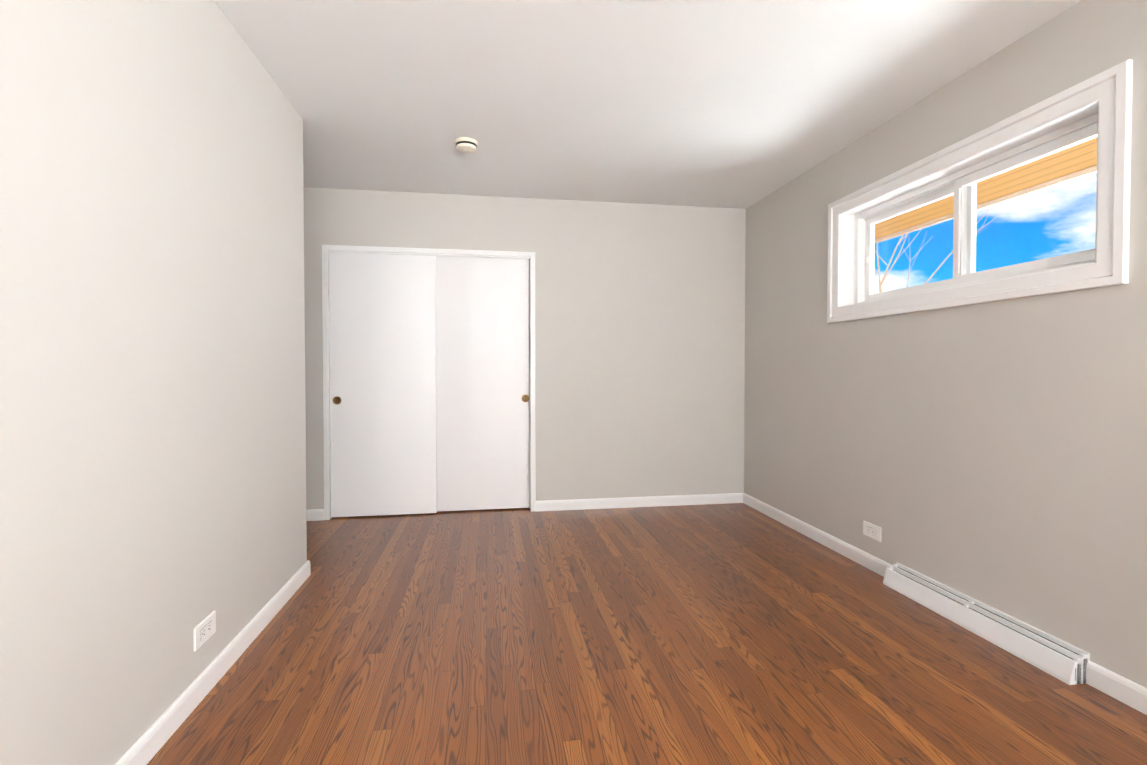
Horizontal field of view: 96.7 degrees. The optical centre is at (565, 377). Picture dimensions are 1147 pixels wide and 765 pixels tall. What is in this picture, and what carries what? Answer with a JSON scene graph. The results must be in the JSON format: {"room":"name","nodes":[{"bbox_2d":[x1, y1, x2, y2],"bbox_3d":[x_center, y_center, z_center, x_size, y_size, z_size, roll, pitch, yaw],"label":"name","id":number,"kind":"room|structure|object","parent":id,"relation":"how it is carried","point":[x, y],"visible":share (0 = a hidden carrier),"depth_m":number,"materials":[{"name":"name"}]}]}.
{"room":"empty bedroom","nodes":[
{"label":"empty bedroom","id":0,"kind":"room"},
{"bbox_2d":[0,0,306,764],"bbox_3d":[-1.028,-0.102,-0.095,0.120,2.440,5.690,0,1,-9],"label":"wall","id":1,"kind":"structure","parent":0,"point":[152,430],"depth_m":1.42,"materials":[{"name":"paint"}]},
{"bbox_2d":[193,610,215,651],"bbox_3d":[-1.240,0.871,1.759,0.007,0.080,0.134,0,1,-9],"label":"electrical outlet","id":2,"kind":"object","parent":1,"relation":"attached to","point":[204,630],"visible":1,"depth_m":1.75,"materials":[{"name":"white plastic"}]},
{"bbox_2d":[115,560,310,764],"bbox_3d":[-0.972,1.077,0.002,0.014,0.080,5.584,0,1,-9],"label":"baseboard","id":3,"kind":"structure","parent":1,"relation":"attached to","point":[145,748],"depth_m":1.74,"materials":[{"name":"paint"}]},
{"bbox_2d":[303,187,745,509],"bbox_3d":[-0.798,-0.174,3.958,4.620,2.440,0.120,0,1,-9],"label":"wall","id":4,"kind":"structure","parent":0,"point":[639,350],"depth_m":4.07,"materials":[{"name":"paint"}]},
{"bbox_2d":[306,509,323,520],"bbox_3d":[-2.367,1.011,3.676,1.188,0.080,0.014,0,1,-9],"label":"baseboard","id":5,"kind":"structure","parent":4,"relation":"attached to","point":[315,515],"depth_m":3.75,"materials":[{"name":"paint"}]},
{"bbox_2d":[329,253,436,516],"bbox_3d":[-1.366,0.045,3.847,0.765,1.981,0.038,0,1,-9],"label":"closet door","id":6,"kind":"structure","parent":4,"relation":"in","point":[383,424],"depth_m":3.83,"materials":[{"name":"paint"}]},
{"bbox_2d":[322,245,535,519],"bbox_3d":[-1.015,0.034,3.925,1.565,2.025,0.130,0,1,-9],"label":"trim","id":7,"kind":"structure","parent":4,"relation":"attached to","point":[328,249],"depth_m":3.81,"materials":[{"name":"paint"}]},
{"bbox_2d":[436,256,529,510],"bbox_3d":[-0.652,0.043,3.999,0.743,1.981,0.038,0,1,-9],"label":"closet door","id":8,"kind":"structure","parent":4,"relation":"in","point":[482,384],"depth_m":3.98,"materials":[{"name":"paint"}]},
{"bbox_2d":[536,493,742,510],"bbox_3d":[0.632,1.003,4.127,1.747,0.080,0.014,0,1,-9],"label":"baseboard","id":9,"kind":"structure","parent":4,"relation":"attached to","point":[606,503],"depth_m":4.11,"materials":[{"name":"paint"}]},
{"bbox_2d":[147,503,1146,764],"bbox_3d":[-0.243,1.150,0.960,4.820,0.100,7.500,0,1,-9],"label":"floor","id":10,"kind":"structure","parent":0,"point":[735,633],"depth_m":1.93,"materials":[{"name":"brown wood"}]},
{"bbox_2d":[214,0,1080,208],"bbox_3d":[-0.243,-1.390,0.915,4.820,0.100,7.500,0,1,-9],"label":"ceiling","id":11,"kind":"structure","parent":0,"point":[740,104],"depth_m":2.36,"materials":[{"name":"paint"}]},
{"bbox_2d":[455,137,477,152],"bbox_3d":[-0.578,-1.352,2.979,0.132,0.050,0.132,0,1,-9],"label":"smoke detector","id":12,"kind":"object","parent":11,"relation":"attached to","point":[466,145],"visible":1,"depth_m":2.94,"materials":[{"name":"beige plastic"}]},
{"bbox_2d":[744,0,1146,687],"bbox_3d":[2.041,-0.126,1.281,0.200,2.440,7.500,0,1,-9],"label":"wall","id":13,"kind":"structure","parent":0,"point":[967,450],"depth_m":2.21,"materials":[{"name":"paint"}]},
{"bbox_2d":[743,493,891,576],"bbox_3d":[1.608,1.015,3.462,0.014,0.080,1.620,0,1,-9],"label":"baseboard","id":14,"kind":"structure","parent":13,"relation":"attached to","point":[864,559],"depth_m":3.24,"materials":[{"name":"paint"}]},
{"bbox_2d":[863,521,880,541],"bbox_3d":[1.706,0.852,2.836,0.007,0.080,0.134,0,1,-9],"label":"electrical outlet","id":15,"kind":"object","parent":13,"relation":"attached to","point":[872,531],"visible":1,"depth_m":2.83,"materials":[{"name":"white plastic"}]},
{"bbox_2d":[840,103,1097,306],"bbox_3d":[1.822,-0.696,2.443,0.116,0.596,1.361,0,1,-9],"label":"liner","id":16,"kind":"object","parent":13,"relation":"attached to","point":[847,261],"visible":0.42,"depth_m":2.65,"materials":[{"name":"paint"}]},
{"bbox_2d":[854,113,1097,303],"bbox_3d":[1.899,-0.696,2.455,0.089,0.569,1.331,0,1,-9],"label":"window","id":17,"kind":"structure","parent":16,"relation":"attached to","point":[1058,140],"depth_m":2.41,"materials":[{"name":"white plastic"}]},
{"bbox_2d":[827,59,1132,322],"bbox_3d":[1.755,-0.696,2.433,0.021,0.738,1.503,0,1,-9],"label":"window trim","id":18,"kind":"structure","parent":13,"relation":"in","point":[1109,91],"depth_m":1.93,"materials":[{"name":"paint"}]},
{"bbox_2d":[875,165,1096,243],"bbox_3d":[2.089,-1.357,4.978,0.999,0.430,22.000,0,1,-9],"label":"roof fascia","id":19,"kind":"object","parent":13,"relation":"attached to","point":[1039,187],"depth_m":3.17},
{"bbox_2d":[875,137,1096,238],"bbox_3d":[2.037,-1.182,4.974,0.895,0.020,22.000,0,1,-9],"label":"soffit","id":20,"kind":"structure","parent":19,"relation":"attached to","point":[1055,173],"depth_m":2.95,"materials":[{"name":"orange wood"}]},
{"bbox_2d":[883,562,1089,684],"bbox_3d":[1.758,1.024,2.230,0.084,0.106,0.861,0,1,-9],"label":"baseboard heater","id":21,"kind":"object","parent":13,"relation":"attached to","point":[1062,660],"visible":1,"depth_m":2.09,"materials":[{"name":"white metal"}]},
{"bbox_2d":[1086,661,1146,714],"bbox_3d":[2.166,1.081,-0.246,0.014,0.080,4.160,0,1,-9],"label":"baseboard","id":22,"kind":"structure","parent":13,"relation":"attached to","point":[1130,693],"depth_m":1.72,"materials":[{"name":"paint"}]},
{"label":"outside","id":23,"kind":"structure","parent":0,"visible":0},
{"bbox_3d":[18.747,1.326,19.162,38.150,0.100,57.000,0,1,-9],"label":"ground","id":24,"kind":"structure","parent":23,"visible":0},
{"bbox_2d":[876,199,1014,292],"bbox_3d":[23.380,-6.980,33.246,7.802,16.030,7.687,0,1,-9],"label":"tree","id":25,"kind":"object","parent":24,"relation":"on","point":[885,276],"depth_m":33.13,"materials":[{"name":"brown plant"}]}
]}

